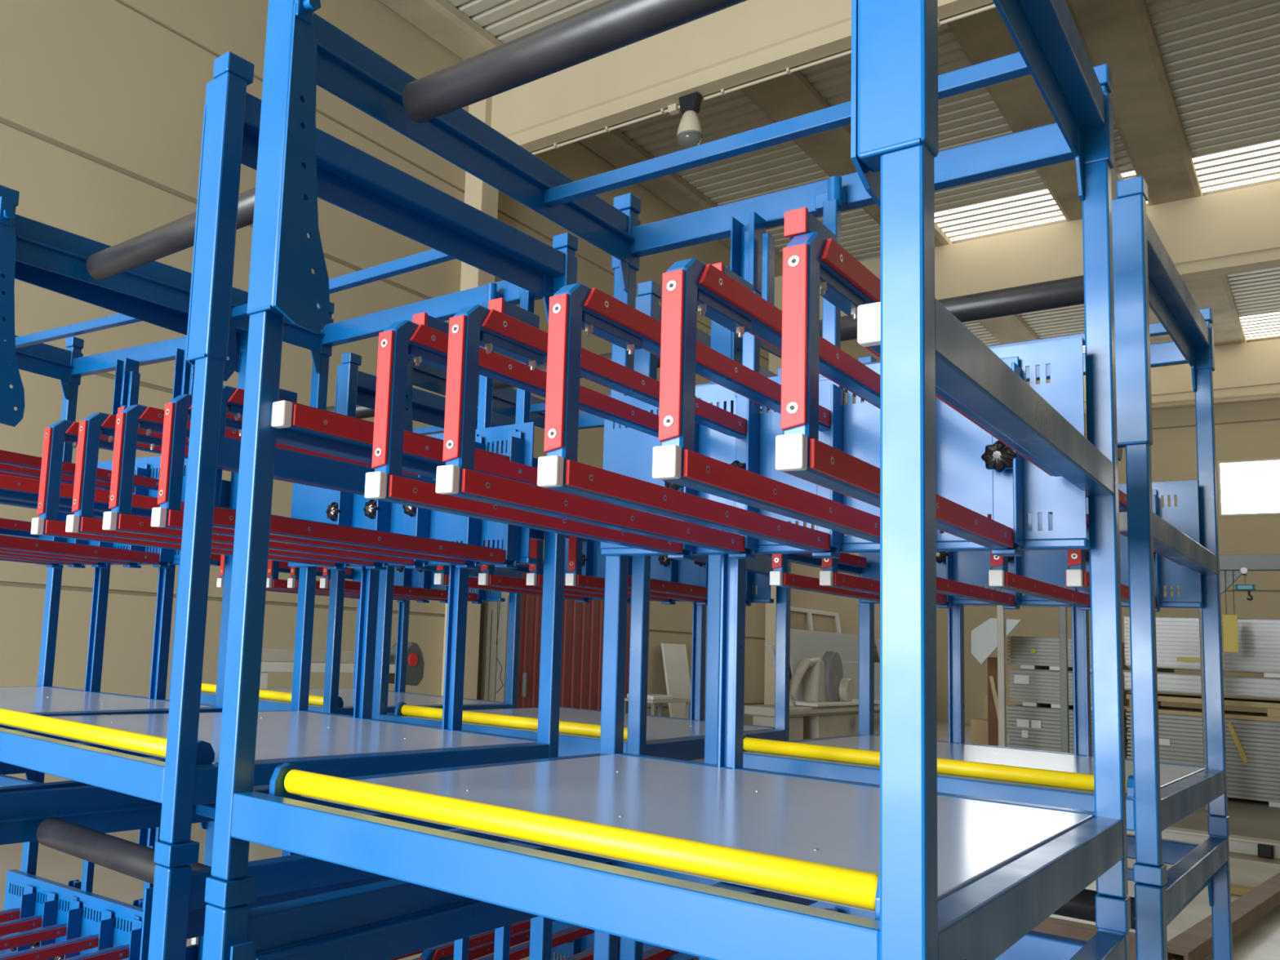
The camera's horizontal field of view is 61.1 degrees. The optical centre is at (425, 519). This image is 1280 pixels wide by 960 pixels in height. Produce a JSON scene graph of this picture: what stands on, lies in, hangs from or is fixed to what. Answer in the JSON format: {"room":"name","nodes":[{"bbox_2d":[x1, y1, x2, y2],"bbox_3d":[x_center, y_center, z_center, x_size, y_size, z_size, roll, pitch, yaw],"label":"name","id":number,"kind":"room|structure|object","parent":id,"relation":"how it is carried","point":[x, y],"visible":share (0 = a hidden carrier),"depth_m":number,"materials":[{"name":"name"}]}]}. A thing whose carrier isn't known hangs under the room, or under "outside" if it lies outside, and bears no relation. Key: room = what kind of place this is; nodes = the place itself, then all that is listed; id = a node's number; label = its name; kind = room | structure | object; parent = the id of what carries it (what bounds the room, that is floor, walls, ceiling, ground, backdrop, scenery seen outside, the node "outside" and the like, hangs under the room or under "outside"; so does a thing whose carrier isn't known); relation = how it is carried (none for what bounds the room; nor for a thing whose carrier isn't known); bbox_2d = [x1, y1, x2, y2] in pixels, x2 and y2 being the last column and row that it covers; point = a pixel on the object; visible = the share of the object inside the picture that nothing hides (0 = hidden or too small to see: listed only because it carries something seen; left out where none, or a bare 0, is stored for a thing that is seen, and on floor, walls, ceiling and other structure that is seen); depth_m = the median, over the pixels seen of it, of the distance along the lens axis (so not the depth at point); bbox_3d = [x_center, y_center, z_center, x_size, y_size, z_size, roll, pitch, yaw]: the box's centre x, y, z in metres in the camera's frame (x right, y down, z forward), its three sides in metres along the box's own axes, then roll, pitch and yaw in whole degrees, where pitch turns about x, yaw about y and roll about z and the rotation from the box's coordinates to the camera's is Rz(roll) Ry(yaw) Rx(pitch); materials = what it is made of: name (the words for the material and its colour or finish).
{"room":"metal workshop","nodes":[
{"label":"metal workshop","id":0,"kind":"room"},
{"bbox_2d":[0,0,879,786],"bbox_3d":[0.978,-1.849,17.184,0.200,11.320,46.880,-3,-8,41],"label":"wall","id":1,"kind":"structure","parent":0,"point":[102,102],"depth_m":12.51,"materials":[{"name":"beige paint"}]},
{"bbox_2d":[440,96,498,699],"bbox_3d":[0.724,-1.800,16.462,0.360,11.040,0.440,-3,-8,41],"label":"trim","id":2,"kind":"structure","parent":1,"relation":"attached to","point":[480,195],"depth_m":16.51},
{"bbox_2d":[516,559,631,713],"bbox_3d":[3.602,2.615,19.792,0.176,3.288,6.840,-3,-8,41],"label":"door","id":3,"kind":"structure","parent":1,"relation":"in","point":[582,644],"depth_m":18.73,"materials":[{"name":"red paint"}]},
{"bbox_2d":[377,0,782,276],"bbox_3d":[1.577,-7.296,17.498,0.680,0.184,46.880,-3,-8,41],"label":"trim","id":4,"kind":"structure","parent":1,"relation":"attached to","point":[439,20],"depth_m":16.71,"materials":[{"name":"concrete"}]},
{"bbox_2d":[675,91,702,148],"bbox_3d":[3.676,-5.555,14.639,0.361,0.754,0.361,-3,-8,41],"label":"lamp","id":5,"kind":"object","parent":1,"relation":"hanging from","point":[689,135],"visible":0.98,"depth_m":14.54,"materials":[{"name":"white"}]},
{"bbox_2d":[490,0,993,151],"bbox_3d":[11.938,-7.048,7.594,29.280,1.480,0.360,-3,-8,41],"label":"ceiling beam","id":6,"kind":"structure","parent":1,"relation":"attached to","point":[749,40],"depth_m":14.65,"materials":[{"name":"beige concrete"}]},
{"bbox_2d":[531,4,995,155],"bbox_3d":[12.005,-6.259,7.628,28.800,0.120,0.120,-3,-8,41],"label":"cable conduit","id":7,"kind":"object","parent":1,"relation":"attached to","point":[674,108],"visible":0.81,"depth_m":14.43,"materials":[{"name":"beige metal"}]},
{"bbox_2d":[764,275,782,704],"bbox_3d":[8.454,-0.442,25.274,0.360,11.040,0.440,-3,-8,41],"label":"trim","id":8,"kind":"structure","parent":1,"relation":"attached to","point":[775,362],"depth_m":24.82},
{"bbox_2d":[819,181,1279,319],"bbox_3d":[19.668,-5.689,16.405,29.280,1.480,0.520,-3,-8,41],"label":"ceiling beam","id":9,"kind":"structure","parent":1,"relation":"attached to","point":[1234,231],"depth_m":20.60,"materials":[{"name":"beige concrete"}]},
{"bbox_2d":[0,720,1279,959],"bbox_3d":[11.809,3.363,6.879,29.760,0.240,47.360,-3,-8,41],"label":"floor","id":10,"kind":"structure","parent":0,"point":[1247,817],"depth_m":8.80,"materials":[{"name":"concrete"}]},
{"bbox_2d":[0,761,214,959],"bbox_3d":[-1.385,1.383,3.061,1.010,1.443,1.129,-2,-8,37],"label":"storage rack","id":11,"kind":"object","parent":10,"relation":"on","point":[42,918],"visible":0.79,"depth_m":3.40,"materials":[{"name":"blue metal"}]},
{"bbox_2d":[0,261,248,715],"bbox_3d":[-1.313,-0.052,3.221,1.010,1.445,1.133,-2,-8,37],"label":"storage rack","id":12,"kind":"object","parent":11,"relation":"on","point":[32,355],"visible":0.44,"depth_m":3.47,"materials":[{"name":"blue metal"}]},
{"bbox_2d":[0,785,552,959],"bbox_3d":[-0.457,1.361,2.476,1.010,1.443,1.129,-3,-9,43],"label":"storage rack","id":13,"kind":"object","parent":10,"relation":"on","point":[75,821],"visible":0.37,"depth_m":2.32,"materials":[{"name":"blue metal"}]},
{"bbox_2d":[0,51,577,844],"bbox_3d":[-0.385,-0.074,2.636,1.010,1.445,1.133,-3,-9,43],"label":"storage rack","id":14,"kind":"object","parent":13,"relation":"on","point":[171,759],"visible":0.73,"depth_m":2.41,"materials":[{"name":"blue metal"}]},
{"bbox_2d":[191,936,424,959],"bbox_3d":[-0.386,1.609,4.447,1.010,1.443,1.129,-3,-9,42],"label":"storage rack","id":15,"kind":"object","parent":10,"relation":"on","point":[194,940],"visible":0.02,"depth_m":4.24,"materials":[{"name":"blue metal"}]},
{"bbox_2d":[168,352,522,715],"bbox_3d":[-0.315,0.174,4.608,1.010,1.445,1.133,-3,-9,42],"label":"storage rack","id":16,"kind":"object","parent":15,"relation":"on","point":[355,391],"visible":0.35,"depth_m":4.33,"materials":[{"name":"blue metal"}]},
{"bbox_2d":[259,641,424,688],"bbox_3d":[-0.953,2.070,10.201,0.266,1.813,2.503,-3,-8,41],"label":"machine","id":17,"kind":"object","parent":10,"relation":"on","point":[273,660],"visible":0.21,"depth_m":10.28,"materials":[{"name":"white paint"}]},
{"bbox_2d":[476,601,484,699],"bbox_3d":[0.763,2.254,16.488,0.048,3.000,0.328,-3,-8,41],"label":"board","id":18,"kind":"object","parent":10,"relation":"on","point":[482,615],"visible":0.04,"depth_m":16.57,"materials":[{"name":"wood"}]},
{"bbox_2d":[480,590,509,702],"bbox_3d":[1.128,2.234,16.873,0.095,3.160,0.640,-3,-8,41],"label":"panel","id":19,"kind":"object","parent":10,"relation":"on","point":[494,664],"visible":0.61,"depth_m":16.79,"materials":[{"name":"white paint"}]},
{"bbox_2d":[411,918,698,959],"bbox_3d":[0.514,1.543,3.547,1.010,1.443,1.129,-2,-8,39],"label":"storage rack","id":20,"kind":"object","parent":10,"relation":"on","point":[573,941],"visible":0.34,"depth_m":3.61,"materials":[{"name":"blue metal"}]},
{"bbox_2d":[371,280,791,760],"bbox_3d":[0.586,0.108,3.707,1.010,1.445,1.133,-2,-8,39],"label":"storage rack","id":21,"kind":"object","parent":20,"relation":"on","point":[662,579],"visible":0.41,"depth_m":3.53,"materials":[{"name":"blue metal"}]},
{"bbox_2d":[624,697,690,719],"bbox_3d":[4.096,3.693,18.790,0.720,0.976,1.520,-3,-8,41],"label":"work table","id":22,"kind":"object","parent":10,"relation":"on","point":[687,701],"visible":0.35,"depth_m":18.72,"materials":[{"name":"metal"}]},
{"bbox_2d":[626,693,672,700],"bbox_3d":[3.958,3.129,18.570,0.520,0.078,0.720,-3,-8,41],"label":"tray","id":23,"kind":"object","parent":22,"relation":"on","point":[650,696],"visible":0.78,"depth_m":18.38,"materials":[{"name":"white paint"}]},
{"bbox_2d":[202,860,1130,959],"bbox_3d":[0.387,1.296,1.576,1.010,1.443,1.129,-3,-8,41],"label":"storage rack","id":24,"kind":"object","parent":10,"relation":"on","point":[392,918],"visible":0.31,"depth_m":1.73,"materials":[{"name":"blue metal"}]},
{"bbox_2d":[210,0,1128,959],"bbox_3d":[0.458,-0.139,1.737,1.010,1.445,1.133,-3,-8,41],"label":"storage rack","id":25,"kind":"object","parent":24,"relation":"on","point":[949,433],"visible":1,"depth_m":1.56,"materials":[{"name":"blue metal"}]},
{"bbox_2d":[661,643,690,718],"bbox_3d":[5.064,3.479,20.974,0.366,1.976,0.960,-3,-8,41],"label":"leaning board","id":26,"kind":"object","parent":10,"relation":"on","point":[675,661],"visible":0.54,"depth_m":20.96,"materials":[{"name":"white paint"}]},
{"bbox_2d":[744,643,879,740],"bbox_3d":[8.994,3.892,23.409,0.912,2.076,6.880,-3,-8,41],"label":"machine","id":27,"kind":"object","parent":10,"relation":"on","point":[828,708],"visible":0.59,"depth_m":22.67,"materials":[{"name":"metal"}]},
{"bbox_2d":[790,606,841,633],"bbox_3d":[9.822,3.791,26.501,0.527,3.040,4.080,-3,-8,41],"label":"metal frame","id":28,"kind":"object","parent":10,"relation":"on","point":[808,611],"visible":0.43,"depth_m":26.93,"materials":[{"name":"white paint"}]},
{"bbox_2d":[790,628,858,699],"bbox_3d":[10.467,4.139,26.846,0.446,2.488,5.520,-3,-8,41],"label":"sheet","id":29,"kind":"object","parent":10,"relation":"on","point":[803,643],"visible":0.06,"depth_m":26.34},
{"bbox_2d":[841,661,879,700],"bbox_3d":[10.916,4.521,26.822,0.405,1.768,5.200,-3,-8,41],"label":"sheet","id":30,"kind":"object","parent":10,"relation":"on","point":[851,668],"visible":0.16,"depth_m":27.23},
{"bbox_2d":[874,638,879,661],"bbox_3d":[13.463,4.681,30.187,0.621,2.440,1.600,-3,-8,41],"label":"sheet","id":31,"kind":"object","parent":10,"relation":"on","point":[877,640],"visible":0.18,"depth_m":29.86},
{"bbox_2d":[698,814,1232,959],"bbox_3d":[1.446,1.497,2.772,1.010,1.443,1.129,-3,-9,43],"label":"storage rack","id":32,"kind":"object","parent":10,"relation":"on","point":[1161,894],"visible":0.34,"depth_m":2.41,"materials":[{"name":"blue metal"}]},
{"bbox_2d":[704,176,1227,866],"bbox_3d":[1.517,0.062,2.932,1.010,1.445,1.133,-3,-9,43],"label":"storage rack","id":33,"kind":"object","parent":32,"relation":"on","point":[1160,546],"visible":0.45,"depth_m":2.72,"materials":[{"name":"blue metal"}]},
{"bbox_2d":[970,693,988,745],"bbox_3d":[9.745,3.726,18.329,0.320,1.360,0.560,-3,-8,41],"label":"cardboard box","id":34,"kind":"object","parent":10,"relation":"on","point":[979,726],"visible":0.46,"depth_m":18.16,"materials":[{"name":"brown cardboard"}]},
{"bbox_2d":[987,657,998,746],"bbox_3d":[9.708,3.355,17.905,0.240,2.000,0.128,-3,-8,41],"label":"wooden frame","id":35,"kind":"object","parent":10,"relation":"on","point":[993,713],"visible":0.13,"depth_m":17.94,"materials":[{"name":"wood"}]},
{"bbox_2d":[964,604,1070,752],"bbox_3d":[9.139,2.712,16.499,1.720,2.912,0.096,-3,-8,41],"label":"stand","id":36,"kind":"object","parent":10,"relation":"on","point":[1063,631],"visible":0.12,"depth_m":16.14,"materials":[{"name":"metal"}]},
{"bbox_2d":[970,617,1021,664],"bbox_3d":[9.099,1.950,16.776,0.726,0.749,0.024,-3,-8,41],"label":"sheet","id":37,"kind":"object","parent":36,"relation":"hanging from","point":[984,637],"visible":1,"depth_m":16.86,"materials":[{"name":"grey paper"}]},
{"bbox_2d":[1005,704,1130,759],"bbox_3d":[11.200,3.870,18.256,1.502,1.200,2.410,-3,-8,41],"label":"bundle","id":38,"kind":"object","parent":10,"relation":"on","point":[1031,727],"visible":0.27,"depth_m":17.61,"materials":[{"name":"grey paint"}]},
{"bbox_2d":[1008,669,1131,711],"bbox_3d":[11.281,2.964,18.368,1.488,0.616,2.394,-3,-8,41],"label":"bundle","id":39,"kind":"object","parent":38,"relation":"on","point":[1035,688],"visible":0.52,"depth_m":17.72,"materials":[{"name":"grey paint"}]},
{"bbox_2d":[1006,635,1129,671],"bbox_3d":[11.293,2.375,18.426,1.504,0.552,2.428,-3,-8,41],"label":"bundle","id":40,"kind":"object","parent":39,"relation":"on","point":[1046,655],"visible":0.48,"depth_m":17.75,"materials":[{"name":"grey paint"}]},
{"bbox_2d":[1031,916,1136,959],"bbox_3d":[3.882,2.597,6.559,1.160,0.204,0.160,-3,-8,41],"label":"wooden beam","id":41,"kind":"structure","parent":10,"relation":"on","point":[1053,926],"depth_m":6.43,"materials":[{"name":"brown wood"}]},
{"bbox_2d":[1049,857,1279,959],"bbox_3d":[6.883,3.031,7.678,3.493,0.115,5.384,-3,-8,41],"label":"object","id":42,"kind":"structure","parent":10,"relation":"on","point":[1260,940],"depth_m":7.66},
{"bbox_2d":[1171,955,1204,959],"bbox_3d":[4.530,2.674,6.354,0.640,0.062,0.160,-3,-8,41],"label":"block","id":43,"kind":"object","parent":42,"relation":"on","point":[1178,957],"visible":0.11,"depth_m":6.33,"materials":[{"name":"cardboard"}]},
{"bbox_2d":[1167,872,1279,959],"bbox_3d":[5.887,2.790,7.533,4.160,0.096,0.145,9,-9,-42],"label":"wooden beam","id":44,"kind":"structure","parent":43,"relation":"on","point":[1195,943],"depth_m":7.01,"materials":[{"name":"brown wood"}]},
{"bbox_2d":[1230,883,1254,895],"bbox_3d":[6.801,3.016,8.434,0.640,0.062,0.160,-3,-8,41],"label":"block","id":45,"kind":"object","parent":42,"relation":"on","point":[1238,890],"visible":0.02,"depth_m":8.53,"materials":[{"name":"wood"}]},
{"bbox_2d":[1125,711,1279,807],"bbox_3d":[13.325,3.750,16.407,3.703,1.240,2.416,-3,-8,41],"label":"bundle","id":46,"kind":"object","parent":10,"relation":"on","point":[1252,747],"visible":0.44,"depth_m":15.83,"materials":[{"name":"grey paint"}]},
{"bbox_2d":[1125,693,1279,721],"bbox_3d":[13.367,3.000,16.496,3.680,0.272,2.400,-3,-8,41],"label":"pallet","id":47,"kind":"object","parent":46,"relation":"on","point":[1273,714],"visible":0.54,"depth_m":16.28,"materials":[{"name":"wood"}]},
{"bbox_2d":[1124,671,1279,698],"bbox_3d":[13.385,2.648,16.548,3.744,0.304,2.428,-3,-8,41],"label":"bundle","id":48,"kind":"object","parent":47,"relation":"on","point":[1246,686],"visible":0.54,"depth_m":16.02,"materials":[{"name":"grey paint"}]},
{"bbox_2d":[1124,616,1279,677],"bbox_3d":[13.417,2.055,16.604,3.728,0.880,2.440,-3,-8,41],"label":"bundle","id":49,"kind":"object","parent":48,"relation":"on","point":[1177,638],"visible":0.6,"depth_m":16.09,"materials":[{"name":"grey paint"}]},
{"bbox_2d":[1126,826,1279,858],"bbox_3d":[9.437,3.473,10.732,4.320,0.160,0.336,-3,-8,41],"label":"steel rail","id":50,"kind":"object","parent":10,"relation":"on","point":[1261,847],"visible":0.52,"depth_m":11.28,"materials":[{"name":"grey metal"}]},
{"bbox_2d":[1198,554,1279,810],"bbox_3d":[12.398,2.229,13.716,4.000,3.576,0.192,-3,-8,41],"label":"gantry crane","id":51,"kind":"object","parent":10,"relation":"on","point":[1228,563],"visible":0.25,"depth_m":14.77,"materials":[{"name":"grey paint"}]},
{"bbox_2d":[1222,570,1238,652],"bbox_3d":[11.271,1.284,14.743,0.164,1.144,0.019,-3,-8,41],"label":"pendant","id":52,"kind":"object","parent":51,"relation":"hanging from","point":[1230,636],"visible":1,"depth_m":14.71,"materials":[{"name":"yellow"}]},
{"bbox_2d":[1235,567,1255,600],"bbox_3d":[11.450,0.907,14.697,0.224,0.460,0.208,-3,-8,41],"label":"hook","id":53,"kind":"object","parent":51,"relation":"hanging from","point":[1248,588],"visible":1,"depth_m":14.67,"materials":[{"name":"white paint"}]},
{"bbox_2d":[446,0,1279,352],"bbox_3d":[12.374,-8.113,8.152,29.760,0.400,47.360,-3,-8,41],"label":"ceiling","id":54,"kind":"structure","parent":0,"point":[1221,58],"depth_m":18.63,"materials":[{"name":"beige"}]},
{"bbox_2d":[936,337,1279,724],"bbox_3d":[27.512,0.335,25.094,29.280,11.320,0.200,-3,-8,41],"label":"wall","id":55,"kind":"structure","parent":0,"point":[1247,430],"depth_m":29.90,"materials":[{"name":"beige paint"}]},
{"bbox_2d":[736,66,1039,344],"bbox_3d":[4.032,-7.413,15.363,0.888,0.184,46.880,-3,-8,41],"label":"trim","id":56,"kind":"structure","parent":55,"relation":"attached to","point":[787,96],"depth_m":18.76,"materials":[{"name":"concrete"}]},
{"bbox_2d":[943,2,1173,344],"bbox_3d":[6.366,-7.523,13.332,0.776,0.184,46.880,-3,-8,41],"label":"trim","id":57,"kind":"structure","parent":55,"relation":"attached to","point":[984,36],"depth_m":17.09,"materials":[{"name":"concrete"}]},
{"bbox_2d":[1026,338,1279,410],"bbox_3d":[27.439,-4.344,25.264,29.280,1.440,0.720,-3,-8,41],"label":"trim","id":58,"kind":"structure","parent":55,"relation":"attached to","point":[1250,368],"depth_m":29.20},
{"bbox_2d":[1065,0,1247,346],"bbox_3d":[7.458,-7.575,12.382,0.840,0.184,46.880,-3,-8,41],"label":"ceiling beam","id":59,"kind":"structure","parent":55,"relation":"attached to","point":[1120,34],"depth_m":17.34,"materials":[{"name":"concrete"}]},
{"bbox_2d":[1084,393,1279,416],"bbox_3d":[27.494,-3.586,25.286,29.280,0.104,0.440,-3,-8,41],"label":"trim","id":60,"kind":"structure","parent":55,"relation":"attached to","point":[1273,396],"depth_m":29.53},
{"bbox_2d":[1217,457,1279,516],"bbox_3d":[24.232,-0.940,28.131,4.840,1.560,0.176,-3,-8,41],"label":"window","id":61,"kind":"structure","parent":55,"relation":"in","point":[1246,487],"depth_m":29.27,"materials":[{"name":"white glass"}]},
{"bbox_2d":[1111,160,1123,199],"bbox_3d":[10.999,-6.516,17.523,0.320,0.200,9.040,-3,-8,41],"label":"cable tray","id":62,"kind":"object","parent":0,"point":[1116,175],"visible":0.02,"depth_m":19.12,"materials":[{"name":"grey metal"}]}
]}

